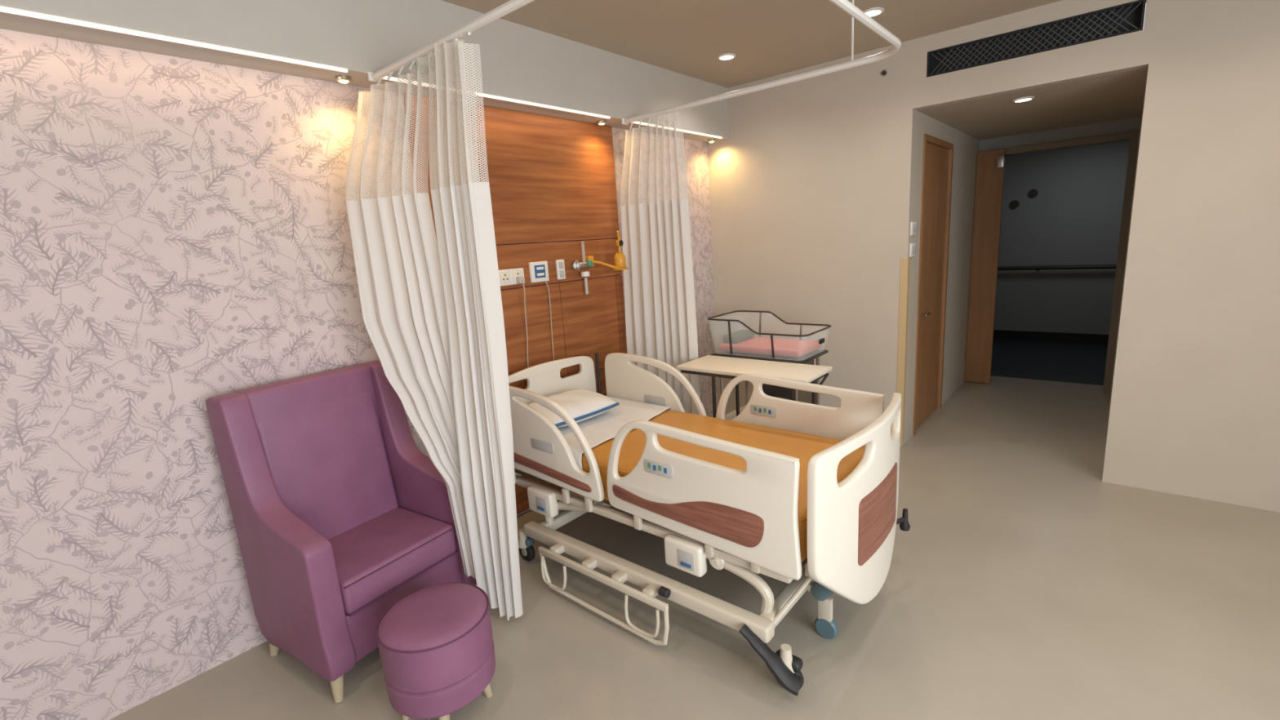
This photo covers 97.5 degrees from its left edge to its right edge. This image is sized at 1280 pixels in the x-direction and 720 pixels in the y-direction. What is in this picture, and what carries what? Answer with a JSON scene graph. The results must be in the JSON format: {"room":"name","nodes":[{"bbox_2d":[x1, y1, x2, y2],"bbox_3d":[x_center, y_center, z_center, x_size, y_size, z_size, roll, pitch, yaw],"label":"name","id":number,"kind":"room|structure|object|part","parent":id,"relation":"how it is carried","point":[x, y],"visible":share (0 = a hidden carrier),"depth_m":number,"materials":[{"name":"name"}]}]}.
{"room":"hospital room","nodes":[
{"label":"hospital room","id":0,"kind":"room"},
{"bbox_2d":[0,28,717,719],"bbox_3d":[-1.408,-0.296,3.058,0.100,3.050,6.430,6,15,40],"label":"wall","id":1,"kind":"structure","parent":0,"point":[175,232],"depth_m":2.30,"materials":[{"name":"paper"}]},
{"bbox_2d":[402,93,626,515],"bbox_3d":[-0.656,-0.307,3.855,0.024,2.608,1.620,6,15,40],"label":"panelling","id":2,"kind":"object","parent":1,"relation":"attached to","point":[552,181],"visible":0.41,"depth_m":3.84,"materials":[{"name":"brown wood"}]},
{"bbox_3d":[-0.713,-1.183,3.671,0.023,0.813,1.620,6,15,40],"label":"panel","id":3,"kind":"part","parent":2,"relation":"part of","materials":[{"name":"brown wood"}]},
{"bbox_2d":[498,267,524,286],"bbox_3d":[-0.816,-0.525,3.550,0.085,0.100,0.210,6,15,40],"label":"box","id":4,"kind":"object","parent":2,"relation":"attached to","point":[508,277],"visible":0.92,"depth_m":3.55,"materials":[{"name":"white plastic"}]},
{"bbox_2d":[499,271,511,284],"bbox_3d":[-0.844,-0.515,3.510,0.006,0.076,0.076,6,15,40],"label":"socket","id":5,"kind":"object","parent":4,"relation":"attached to","point":[504,276],"depth_m":3.51,"materials":[{"name":"white plastic"}]},
{"bbox_2d":[512,270,523,282],"bbox_3d":[-0.779,-0.535,3.584,0.006,0.076,0.076,6,15,40],"label":"socket","id":6,"kind":"object","parent":4,"relation":"attached to","point":[516,273],"depth_m":3.57,"materials":[{"name":"white plastic"}]},
{"bbox_2d":[521,280,528,368],"bbox_3d":[-0.725,0.016,3.708,0.022,1.086,0.084,-10,13,-27],"label":"power cord","id":7,"kind":"object","parent":4,"relation":"hanging from","point":[522,280],"visible":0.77,"depth_m":3.67,"materials":[{"name":"beige plastic"}]},
{"bbox_3d":[-0.859,-0.106,3.638,0.023,0.690,0.960,6,15,40],"label":"panel","id":8,"kind":"part","parent":2,"relation":"part of","materials":[{"name":"brown wood"}]},
{"bbox_2d":[528,261,549,283],"bbox_3d":[-0.674,-0.590,3.754,0.030,0.135,0.150,6,15,40],"label":"panel","id":9,"kind":"object","parent":2,"relation":"attached to","point":[539,272],"visible":1,"depth_m":3.74,"materials":[{"name":"white plastic"}]},
{"bbox_2d":[545,280,554,360],"bbox_3d":[-0.596,-0.020,3.906,0.019,1.060,0.028,6,15,40],"label":"cord","id":10,"kind":"object","parent":9,"relation":"hanging from","point":[545,281],"visible":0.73,"depth_m":3.86,"materials":[{"name":"beige plastic"}]},
{"bbox_3d":[-0.810,0.634,3.793,0.023,0.815,0.960,6,15,40],"label":"panel","id":11,"kind":"part","parent":2,"relation":"part of","materials":[{"name":"brown wood"}]},
{"bbox_3d":[-0.678,-0.647,3.783,0.023,0.275,1.620,6,15,40],"label":"panel","id":12,"kind":"part","parent":2,"relation":"part of","materials":[{"name":"brown wood"}]},
{"bbox_2d":[555,259,565,279],"bbox_3d":[-0.550,-0.629,3.900,0.025,0.135,0.070,6,15,40],"label":"light switch","id":13,"kind":"object","parent":2,"relation":"attached to","point":[560,267],"visible":1,"depth_m":3.89,"materials":[{"name":"white plastic"}]},
{"bbox_2d":[570,260,593,294],"bbox_3d":[-0.408,-0.657,4.014,0.090,0.375,0.148,6,15,40],"label":"oxygen flowmeter","id":14,"kind":"object","parent":2,"relation":"attached to","point":[576,265],"visible":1,"depth_m":4.00,"materials":[{"name":"silver metal"}]},
{"bbox_2d":[570,260,580,271],"bbox_3d":[-0.456,-0.674,4.002,0.030,0.076,0.076,6,15,40],"label":"wall outlet","id":15,"kind":"object","parent":14,"relation":"attached to","point":[575,264],"depth_m":3.98,"materials":[{"name":"silver metal"}]},
{"bbox_3d":[-0.388,-0.535,4.047,0.024,0.120,0.024,6,15,40],"label":"outlet stem","id":16,"kind":"part","parent":14,"relation":"part of","materials":[{"name":"grey plastic"}]},
{"bbox_3d":[-0.359,-0.690,4.022,0.030,0.048,0.048,6,15,40],"label":"valve knob","id":17,"kind":"part","parent":14,"relation":"part of","materials":[{"name":"green plastic"}]},
{"bbox_3d":[-0.362,-0.258,4.210,0.023,0.690,0.575,6,15,40],"label":"panel","id":18,"kind":"part","parent":2,"relation":"part of","materials":[{"name":"brown wood"}]},
{"bbox_3d":[-0.287,0.474,4.394,0.023,0.815,0.655,6,15,40],"label":"panel","id":19,"kind":"part","parent":2,"relation":"part of","materials":[{"name":"brown wood"}]},
{"bbox_2d":[585,231,628,270],"bbox_3d":[-0.244,-0.793,4.088,0.309,0.280,0.123,-3,12,3],"label":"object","id":20,"kind":"object","parent":2,"relation":"attached to","point":[620,262],"visible":0.96,"depth_m":4.07,"materials":[{"name":"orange plastic"}]},
{"bbox_3d":[-0.234,-0.697,4.087,0.274,0.078,0.058,-5,12,-5],"label":"arm","id":21,"kind":"part","parent":20,"relation":"part of","materials":[{"name":"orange plastic"}]},
{"bbox_2d":[613,252,626,267],"bbox_3d":[-0.147,-0.731,4.097,0.084,0.112,0.084,6,15,40],"label":"jar","id":22,"kind":"object","parent":20,"relation":"on","point":[619,258],"depth_m":4.07,"materials":[{"name":"orange plastic"}]},
{"bbox_2d":[612,266,628,270],"bbox_3d":[-0.143,-0.668,4.110,0.124,0.014,0.124,6,15,40],"label":"tray","id":23,"kind":"object","parent":20,"relation":"on","point":[614,268],"depth_m":4.07,"materials":[{"name":"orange plastic"}]},
{"bbox_3d":[-0.149,-0.323,4.454,0.023,0.690,0.075,6,15,40],"label":"panel","id":24,"kind":"part","parent":2,"relation":"part of","materials":[{"name":"brown wood"}]},
{"bbox_2d":[0,0,729,142],"bbox_3d":[-1.335,-1.577,2.721,0.230,0.420,6.330,6,15,40],"label":"bulkhead","id":25,"kind":"structure","parent":0,"point":[520,62],"depth_m":2.70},
{"bbox_2d":[0,5,347,72],"bbox_3d":[-2.307,-1.029,1.461,0.014,0.014,3.000,6,15,40],"label":"led strip","id":26,"kind":"object","parent":25,"relation":"attached to","point":[3,9],"visible":1,"depth_m":2.07,"materials":[{"name":"beige plastic"}]},
{"bbox_2d":[334,75,351,83],"bbox_3d":[-1.411,-1.332,2.670,0.070,0.028,0.070,6,15,40],"label":"spotlight","id":27,"kind":"object","parent":25,"relation":"attached to","point":[340,78],"visible":1,"depth_m":2.65,"materials":[{"name":"silver metal"}]},
{"bbox_3d":[-1.411,-1.328,2.671,0.044,0.020,0.044,6,15,40],"label":"bulb","id":28,"kind":"part","parent":27,"relation":"part of","materials":[{"name":"white glass"}]},
{"bbox_2d":[382,75,610,119],"bbox_3d":[-0.724,-1.514,3.281,0.014,0.014,1.600,6,15,40],"label":"led strip","id":29,"kind":"object","parent":25,"relation":"attached to","point":[392,78],"visible":0.56,"depth_m":3.34,"materials":[{"name":"beige plastic"}]},
{"bbox_2d":[596,120,606,124],"bbox_3d":[-0.272,-1.681,3.979,0.070,0.028,0.070,6,15,40],"label":"spotlight","id":30,"kind":"object","parent":25,"relation":"attached to","point":[598,122],"visible":1,"depth_m":3.96,"materials":[{"name":"silver metal"}]},
{"bbox_2d":[631,121,722,138],"bbox_3d":[0.312,-1.832,4.472,0.014,0.014,1.260,6,15,40],"label":"led strip","id":31,"kind":"object","parent":25,"relation":"attached to","point":[636,122],"visible":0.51,"depth_m":4.54,"materials":[{"name":"beige plastic"}]},
{"bbox_2d":[707,138,715,142],"bbox_3d":[0.641,-1.961,5.030,0.070,0.028,0.070,6,15,40],"label":"spotlight","id":32,"kind":"object","parent":25,"relation":"attached to","point":[710,140],"visible":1,"depth_m":5.00,"materials":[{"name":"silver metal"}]},
{"bbox_2d":[109,338,1279,719],"bbox_3d":[2.341,0.937,3.688,7.000,0.100,11.700,6,15,40],"label":"floor","id":33,"kind":"structure","parent":0,"point":[1023,583],"depth_m":2.58,"materials":[{"name":"plastic"}]},
{"bbox_2d":[205,360,476,702],"bbox_3d":[-1.318,0.708,2.638,0.658,1.257,0.785,4,14,33],"label":"armchair","id":34,"kind":"object","parent":33,"relation":"on","point":[339,515],"visible":0.85,"depth_m":2.52,"materials":[{"name":"purple leather"}]},
{"bbox_3d":[-1.691,1.308,2.616,0.078,0.143,0.058,0,12,18],"label":"leg","id":35,"kind":"part","parent":34,"relation":"part of","materials":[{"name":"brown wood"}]},
{"bbox_3d":[-1.505,0.731,2.354,0.658,1.160,0.110,4,14,33],"label":"panel","id":36,"kind":"part","parent":34,"relation":"part of","materials":[{"name":"purple leather"}]},
{"bbox_3d":[-1.540,0.628,2.767,0.135,1.120,0.585,4,14,33],"label":"frame","id":37,"kind":"part","parent":34,"relation":"part of","materials":[{"name":"purple leather"}]},
{"bbox_2d":[258,391,398,539],"bbox_3d":[-1.516,0.467,2.710,0.191,0.775,0.557,4,14,33],"label":"cushion","id":38,"kind":"object","parent":34,"relation":"on","point":[329,456],"depth_m":2.67,"materials":[{"name":"purple leather"}]},
{"bbox_3d":[-1.253,1.339,2.329,0.066,0.140,0.066,4,14,33],"label":"leg","id":39,"kind":"part","parent":34,"relation":"part of","materials":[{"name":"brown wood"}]},
{"bbox_2d":[328,506,456,613],"bbox_3d":[-1.255,0.910,2.647,0.505,0.151,0.557,4,14,33],"label":"seat cushion","id":40,"kind":"object","parent":34,"relation":"on","point":[382,553],"depth_m":2.57,"materials":[{"name":"purple leather"}]},
{"bbox_3d":[-1.250,1.094,2.691,0.488,0.223,0.585,4,14,33],"label":"rail","id":41,"kind":"part","parent":34,"relation":"part of","materials":[{"name":"purple leather"}]},
{"bbox_3d":[-1.137,0.592,2.902,0.658,1.160,0.110,4,14,33],"label":"panel","id":42,"kind":"part","parent":34,"relation":"part of","materials":[{"name":"purple leather"}]},
{"bbox_2d":[375,582,495,719],"bbox_3d":[-0.783,1.177,2.209,0.414,0.443,0.414,6,15,40],"label":"footstool","id":43,"kind":"object","parent":33,"relation":"on","point":[436,643],"visible":1,"depth_m":2.06,"materials":[{"name":"purple leather"}]},
{"bbox_3d":[-0.907,1.344,2.201,0.051,0.137,0.058,6,15,40],"label":"leg","id":44,"kind":"part","parent":43,"relation":"part of","materials":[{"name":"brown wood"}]},
{"bbox_3d":[-0.732,1.352,2.108,0.058,0.137,0.051,6,15,40],"label":"leg","id":45,"kind":"part","parent":43,"relation":"part of","materials":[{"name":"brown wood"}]},
{"bbox_3d":[-0.640,1.310,2.280,0.051,0.137,0.058,6,15,40],"label":"leg","id":46,"kind":"part","parent":43,"relation":"part of","materials":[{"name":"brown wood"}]},
{"bbox_2d":[508,352,910,696],"bbox_3d":[0.191,0.627,3.041,2.134,1.042,1.244,6,15,40],"label":"hospital bed","id":47,"kind":"object","parent":33,"relation":"on","point":[745,523],"visible":0.9,"depth_m":2.45,"materials":[{"name":"beige plastic"}]},
{"bbox_2d":[517,536,534,546],"bbox_3d":[-0.661,1.045,3.250,0.110,0.045,0.056,6,15,40],"label":"hood","id":48,"kind":"object","parent":47,"relation":"attached to","point":[524,541],"depth_m":3.21,"materials":[{"name":"blue plastic"}]},
{"bbox_3d":[-0.539,0.813,3.072,0.055,0.015,0.012,6,15,40],"label":"release lever","id":49,"kind":"part","parent":47,"relation":"part of","materials":[{"name":"blue plastic"}]},
{"bbox_3d":[-0.528,0.583,3.024,0.748,0.099,0.010,6,15,40],"label":"inset panel","id":50,"kind":"part","parent":47,"relation":"part of","materials":[{"name":"brown laminate"}]},
{"bbox_3d":[-0.614,0.270,3.672,0.036,0.505,0.946,6,15,40],"label":"headboard","id":51,"kind":"part","parent":47,"relation":"part of","materials":[{"name":"beige plastic"}]},
{"bbox_3d":[-0.525,0.417,3.001,0.856,0.516,0.034,6,15,40],"label":"rail","id":52,"kind":"part","parent":47,"relation":"part of","materials":[{"name":"beige plastic"}]},
{"bbox_3d":[-0.232,0.608,3.446,0.810,0.022,0.830,6,15,40],"label":"deck panel","id":53,"kind":"part","parent":47,"relation":"part of","materials":[{"name":"brown"}]},
{"bbox_3d":[-0.390,0.716,2.963,0.035,0.080,0.024,6,15,40],"label":"rail post","id":54,"kind":"part","parent":47,"relation":"part of","materials":[{"name":"beige plastic"}]},
{"bbox_3d":[-0.378,0.832,3.038,0.423,0.233,0.048,6,15,40],"label":"lift arm","id":55,"kind":"part","parent":47,"relation":"part of","materials":[{"name":"beige"}]},
{"bbox_3d":[-0.261,0.730,2.854,0.035,0.080,0.024,6,15,40],"label":"rail post","id":56,"kind":"part","parent":47,"relation":"part of","materials":[{"name":"beige plastic"}]},
{"bbox_3d":[-0.289,0.210,4.004,0.022,0.530,0.022,-10,13,-26],"label":"head post","id":57,"kind":"part","parent":47,"relation":"part of","materials":[{"name":"grey metal"}]},
{"bbox_3d":[-0.009,0.758,2.643,0.035,0.080,0.024,6,15,40],"label":"rail post","id":58,"kind":"part","parent":47,"relation":"part of","materials":[{"name":"beige plastic"}]},
{"bbox_3d":[0.093,0.228,3.711,0.856,0.516,0.034,6,15,40],"label":"rail","id":59,"kind":"part","parent":47,"relation":"part of","materials":[{"name":"beige plastic"}]},
{"bbox_3d":[0.201,0.894,2.451,0.055,0.015,0.012,6,15,40],"label":"release lever","id":60,"kind":"part","parent":47,"relation":"part of","materials":[{"name":"blue plastic"}]},
{"bbox_3d":[0.176,0.642,2.427,0.800,0.153,0.010,6,15,40],"label":"inset panel","id":61,"kind":"part","parent":47,"relation":"part of","materials":[{"name":"brown laminate"}]},
{"bbox_2d":[514,408,865,562],"bbox_3d":[0.172,0.532,3.074,1.909,0.222,0.893,6,15,40],"label":"blanket","id":62,"kind":"object","parent":47,"relation":"on","point":[801,446],"visible":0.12,"depth_m":2.87,"materials":[{"name":"orange fabric"}]},
{"bbox_2d":[557,395,672,470],"bbox_3d":[-0.275,0.441,3.439,0.715,0.169,0.901,6,15,40],"label":"sheet","id":63,"kind":"object","parent":62,"relation":"on","point":[599,428],"visible":0.43,"depth_m":3.35,"materials":[{"name":"white fabric"}]},
{"bbox_2d":[528,389,618,427],"bbox_3d":[-0.439,0.291,3.447,0.392,0.140,0.552,6,15,40],"label":"pillow","id":64,"kind":"object","parent":63,"relation":"on","point":[582,405],"visible":0.77,"depth_m":3.38,"materials":[{"name":"white fabric"}]},
{"bbox_3d":[0.216,0.542,2.390,0.987,0.517,0.034,6,15,40],"label":"rail","id":65,"kind":"part","parent":47,"relation":"part of","materials":[{"name":"beige plastic"}]},
{"bbox_3d":[0.296,0.792,2.386,0.035,0.080,0.024,6,15,40],"label":"rail post","id":66,"kind":"part","parent":47,"relation":"part of","materials":[{"name":"beige"}]},
{"bbox_3d":[0.371,0.914,2.409,0.441,0.233,0.048,6,15,40],"label":"lift arm","id":67,"kind":"part","parent":47,"relation":"part of","materials":[{"name":"beige"}]},
{"bbox_3d":[0.464,0.810,2.245,0.035,0.080,0.024,6,15,40],"label":"rail post","id":68,"kind":"part","parent":47,"relation":"part of","materials":[{"name":"beige"}]},
{"bbox_2d":[775,648,803,672],"bbox_3d":[0.582,1.182,2.205,0.110,0.045,0.056,6,15,40],"label":"hood","id":69,"kind":"object","parent":47,"relation":"attached to","point":[794,664],"depth_m":2.17,"materials":[{"name":"plastic"}]},
{"bbox_3d":[0.834,0.353,3.100,0.987,0.517,0.034,6,15,40],"label":"rail","id":70,"kind":"part","parent":47,"relation":"part of","materials":[{"name":"beige plastic"}]},
{"bbox_3d":[0.695,0.710,2.667,0.520,0.022,0.830,6,15,40],"label":"deck panel","id":71,"kind":"part","parent":47,"relation":"part of","materials":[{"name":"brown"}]},
{"bbox_3d":[0.755,1.008,2.505,0.076,0.054,0.044,6,15,40],"label":"actuator arm","id":72,"kind":"part","parent":47,"relation":"part of","materials":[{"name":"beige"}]},
{"bbox_3d":[0.984,0.629,2.417,0.114,0.787,1.007,6,15,40],"label":"footboard","id":73,"kind":"part","parent":47,"relation":"part of","materials":[{"name":"beige plastic"}]},
{"bbox_3d":[1.024,0.645,2.390,0.027,0.290,0.480,6,15,40],"label":"inset panel","id":74,"kind":"part","parent":47,"relation":"part of","materials":[{"name":"brown laminate"}]},
{"bbox_3d":[1.284,0.826,2.841,0.141,0.024,0.024,-9,13,-26],"label":"bumper arm","id":75,"kind":"part","parent":47,"relation":"part of","materials":[{"name":"grey metal"}]},
{"bbox_2d":[675,355,832,417],"bbox_3d":[0.740,0.504,3.688,0.915,0.952,0.410,6,15,40],"label":"side table","id":76,"kind":"object","parent":33,"relation":"on","point":[712,366],"visible":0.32,"depth_m":3.56,"materials":[{"name":"beige laminate"}]},
{"bbox_3d":[0.500,0.526,3.706,0.023,0.872,0.024,6,15,40],"label":"leg","id":77,"kind":"part","parent":76,"relation":"part of","materials":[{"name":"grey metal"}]},
{"bbox_3d":[0.687,0.469,3.921,0.023,0.872,0.024,6,15,40],"label":"leg","id":78,"kind":"part","parent":76,"relation":"part of","materials":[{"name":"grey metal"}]},
{"bbox_3d":[0.714,0.076,3.601,0.865,0.023,0.345,6,15,40],"label":"under frame","id":79,"kind":"part","parent":76,"relation":"part of","materials":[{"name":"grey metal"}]},
{"bbox_3d":[0.920,0.573,3.354,0.023,0.872,0.024,6,15,40],"label":"leg","id":80,"kind":"part","parent":76,"relation":"part of","materials":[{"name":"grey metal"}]},
{"bbox_3d":[1.107,0.515,3.568,0.023,0.872,0.024,6,15,40],"label":"leg","id":81,"kind":"part","parent":76,"relation":"part of","materials":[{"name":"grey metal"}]},
{"bbox_2d":[707,310,831,420],"bbox_3d":[1.044,0.214,4.503,0.869,1.146,0.524,6,15,40],"label":"baby bassinet","id":82,"kind":"object","parent":33,"relation":"on","point":[742,344],"visible":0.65,"depth_m":4.33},
{"bbox_3d":[0.672,0.334,4.587,0.027,0.745,0.028,6,15,40],"label":"leg","id":83,"kind":"part","parent":82,"relation":"part of","materials":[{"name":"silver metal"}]},
{"bbox_2d":[724,404,746,420],"bbox_3d":[1.055,0.471,4.561,0.680,0.020,0.440,6,15,40],"label":"shelf","id":84,"kind":"object","parent":82,"relation":"attached to","point":[732,415],"depth_m":4.67,"materials":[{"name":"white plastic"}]},
{"bbox_3d":[0.929,0.256,4.883,0.027,0.745,0.028,6,15,40],"label":"leg","id":85,"kind":"part","parent":82,"relation":"part of","materials":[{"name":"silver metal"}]},
{"bbox_2d":[711,349,828,364],"bbox_3d":[1.011,-0.191,4.423,0.840,0.306,0.500,6,15,40],"label":"tub","id":86,"kind":"object","parent":82,"relation":"in","point":[793,356],"depth_m":4.23,"materials":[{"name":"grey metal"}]},
{"bbox_3d":[1.031,0.214,4.265,0.280,0.125,0.008,6,15,40],"label":"drawer","id":87,"kind":"part","parent":82,"relation":"part of","materials":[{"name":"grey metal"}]},
{"bbox_3d":[1.160,0.388,4.177,0.027,0.745,0.028,6,15,40],"label":"leg","id":88,"kind":"part","parent":82,"relation":"part of","materials":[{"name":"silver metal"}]},
{"bbox_3d":[1.418,0.309,4.473,0.027,0.745,0.028,6,15,40],"label":"leg","id":89,"kind":"part","parent":82,"relation":"part of","materials":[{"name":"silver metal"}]},
{"bbox_2d":[441,0,1062,88],"bbox_3d":[0.624,-1.613,1.007,5.610,0.100,6.530,6,15,40],"label":"ceiling","id":90,"kind":"structure","parent":0,"point":[768,38],"depth_m":3.52,"materials":[{"name":"paint"}]},
{"bbox_2d":[367,0,901,124],"bbox_3d":[0.023,-1.637,2.670,1.896,0.454,1.845,6,15,40],"label":"track","id":91,"kind":"object","parent":90,"relation":"hanging from","point":[511,6],"visible":0.98,"depth_m":2.55,"materials":[{"name":"white metal"}]},
{"bbox_2d":[345,31,523,620],"bbox_3d":[-0.923,-0.024,2.617,0.880,2.567,0.277,3,13,28],"label":"privacy curtain","id":92,"kind":"object","parent":91,"relation":"hanging from","point":[432,310],"visible":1,"depth_m":2.54,"materials":[{"name":"white fabric"}]},
{"bbox_2d":[345,192,475,578],"bbox_3d":[-1.048,0.185,2.661,0.630,1.865,0.162,2,13,24],"label":"drape","id":93,"kind":"object","parent":92,"relation":"hanging from","point":[410,282],"depth_m":2.59,"materials":[{"name":"white fabric"}]},
{"bbox_2d":[406,55,439,79],"bbox_3d":[-0.941,-1.272,2.440,0.233,0.071,0.070,6,15,40],"label":"tie","id":94,"kind":"object","parent":92,"relation":"attached to","point":[414,70],"visible":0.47,"depth_m":2.44,"materials":[{"name":"white fabric"}]},
{"bbox_2d":[430,182,523,620],"bbox_3d":[-0.740,0.264,2.535,0.349,2.017,0.186,6,15,40],"label":"drape","id":95,"kind":"object","parent":92,"relation":"hanging from","point":[476,454],"depth_m":2.53,"materials":[{"name":"white fabric"}]},
{"bbox_2d":[620,110,700,414],"bbox_3d":[0.112,-0.411,4.104,0.641,2.551,0.086,5,15,36],"label":"privacy curtain","id":96,"kind":"object","parent":91,"relation":"hanging from","point":[660,303],"visible":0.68,"depth_m":4.02,"materials":[{"name":"white fabric"}]},
{"bbox_3d":[1.101,-1.773,2.903,0.011,0.422,0.011,-10,13,-26],"label":"hanger rod","id":97,"kind":"part","parent":91,"relation":"part of","materials":[{"name":"white plastic"}]},
{"bbox_2d":[717,53,736,60],"bbox_3d":[0.628,-2.196,4.066,0.136,0.011,0.136,6,15,40],"label":"recessed light","id":98,"kind":"object","parent":90,"relation":"in","point":[726,56],"visible":1,"depth_m":4.05,"materials":[{"name":"white plastic"}]},
{"bbox_2d":[862,7,884,17],"bbox_3d":[1.411,-2.110,3.409,0.136,0.011,0.136,6,15,40],"label":"recessed light","id":99,"kind":"object","parent":90,"relation":"in","point":[873,11],"visible":0.78,"depth_m":3.39,"materials":[{"name":"white plastic"}]},
{"bbox_2d":[905,111,979,442],"bbox_3d":[2.844,-0.811,5.306,0.100,2.590,2.370,6,15,40],"label":"wall","id":100,"kind":"structure","parent":0,"point":[966,147],"depth_m":5.46,"materials":[{"name":"paint"}]},
{"bbox_2d":[909,242,915,257],"bbox_3d":[2.111,-0.852,4.338,0.017,0.100,0.130,6,15,40],"label":"switch plate","id":101,"kind":"object","parent":100,"relation":"attached to","point":[913,246],"visible":1,"depth_m":4.30,"materials":[{"name":"white plastic"}]},
{"bbox_2d":[910,222,916,235],"bbox_3d":[2.101,-1.008,4.305,0.017,0.100,0.130,6,15,40],"label":"switch plate","id":102,"kind":"object","parent":100,"relation":"attached to","point":[913,224],"visible":1,"depth_m":4.27,"materials":[{"name":"white plastic"}]},
{"bbox_2d":[912,133,953,435],"bbox_3d":[2.565,-0.642,4.932,0.098,2.448,0.948,6,15,40],"label":"door","id":103,"kind":"structure","parent":100,"relation":"in","point":[938,153],"depth_m":4.94,"materials":[{"name":"brown wood"}]},
{"bbox_3d":[2.422,-0.388,4.760,0.052,0.020,0.129,6,15,40],"label":"handle","id":104,"kind":"part","parent":103,"relation":"part of","materials":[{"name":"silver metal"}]},
{"bbox_2d":[964,148,1005,383],"bbox_3d":[3.678,-0.950,6.004,0.245,2.452,0.080,6,15,40],"label":"door","id":105,"kind":"structure","parent":100,"relation":"in","point":[990,165],"depth_m":5.98,"materials":[{"name":"brown wood"}]},
{"bbox_2d":[707,0,1279,511],"bbox_3d":[2.794,-0.709,3.708,5.610,3.050,0.100,6,15,40],"label":"wall","id":106,"kind":"structure","parent":0,"point":[811,185],"depth_m":3.50,"materials":[{"name":"paint"}]},
{"bbox_2d":[880,69,888,77],"bbox_3d":[1.794,-2.108,4.122,0.052,0.052,0.025,6,15,40],"label":"wall sensor","id":107,"kind":"object","parent":106,"relation":"attached to","point":[884,73],"visible":1,"depth_m":4.12,"materials":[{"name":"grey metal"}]},
{"bbox_2d":[896,257,910,443],"bbox_3d":[2.086,-0.052,4.462,0.054,1.490,0.054,6,15,40],"label":"trim","id":108,"kind":"structure","parent":106,"relation":"attached to","point":[904,263],"depth_m":4.41,"materials":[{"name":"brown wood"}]},
{"bbox_2d":[926,0,1146,76],"bbox_3d":[2.487,-2.039,3.616,1.141,0.161,0.102,6,15,40],"label":"air vent","id":109,"kind":"object","parent":106,"relation":"in","point":[1126,18],"visible":1,"depth_m":3.56,"materials":[{"name":"black metal"}]},
{"bbox_2d":[916,66,1147,140],"bbox_3d":[3.312,-2.077,4.629,1.470,0.100,2.470,6,15,40],"label":"ceiling","id":110,"kind":"structure","parent":0,"point":[1118,95],"depth_m":4.34,"materials":[{"name":"paint"}]},
{"bbox_2d":[1011,96,1035,102],"bbox_3d":[2.712,-1.842,3.970,0.136,0.011,0.136,6,15,40],"label":"recessed light","id":111,"kind":"object","parent":110,"relation":"in","point":[1028,98],"visible":1,"depth_m":3.95,"materials":[{"name":"white glass"}]},
{"bbox_2d":[978,116,1141,151],"bbox_3d":[4.242,-1.090,5.685,7.000,2.800,0.100,6,15,40],"label":"wall","id":112,"kind":"structure","parent":0,"point":[1133,124],"depth_m":5.45,"materials":[{"name":"grey paint"}]},
{"bbox_2d":[983,130,1139,393],"bbox_3d":[4.159,-0.937,5.785,1.270,2.470,0.120,6,15,40],"label":"trim","id":113,"kind":"structure","parent":112,"relation":"attached to","point":[1133,136],"depth_m":5.36,"materials":[{"name":"brown wood"}]},
{"bbox_2d":[994,139,1129,334],"bbox_3d":[5.979,-1.623,7.683,7.000,2.800,0.100,6,15,40],"label":"wall","id":114,"kind":"structure","parent":0,"point":[1074,217],"depth_m":7.75,"materials":[{"name":"grey paint"}]},
{"bbox_2d":[1009,200,1019,208],"bbox_3d":[5.337,-2.219,7.995,0.110,0.110,0.030,6,15,40],"label":"wall hook","id":115,"kind":"object","parent":114,"relation":"attached to","point":[1014,204],"visible":1,"depth_m":7.98,"materials":[{"name":"grey metal"}]},
{"bbox_2d":[1028,189,1038,197],"bbox_3d":[5.489,-2.328,7.833,0.110,0.110,0.030,6,15,40],"label":"wall hook","id":116,"kind":"object","parent":114,"relation":"attached to","point":[1033,193],"visible":1,"depth_m":7.82,"materials":[{"name":"grey metal"}]},
{"bbox_2d":[993,329,1108,345],"bbox_3d":[6.026,-0.311,7.910,7.000,0.140,0.020,6,15,40],"label":"baseboard","id":117,"kind":"structure","parent":114,"relation":"attached to","point":[1060,337],"depth_m":8.01,"materials":[{"name":"black rubber"}]},
{"bbox_2d":[997,264,1116,271],"bbox_3d":[5.935,-1.264,7.677,6.200,0.068,0.108,6,15,40],"label":"handrail","id":118,"kind":"object","parent":114,"relation":"attached to","point":[1092,266],"visible":0.3,"depth_m":7.75,"materials":[{"name":"grey metal"}]},
{"bbox_2d":[1102,73,1147,470],"bbox_3d":[3.889,-0.696,4.428,0.100,2.590,2.370,6,15,40],"label":"wall","id":119,"kind":"structure","parent":0,"point":[1147,73],"depth_m":4.21,"materials":[{"name":"paint"}]}
]}

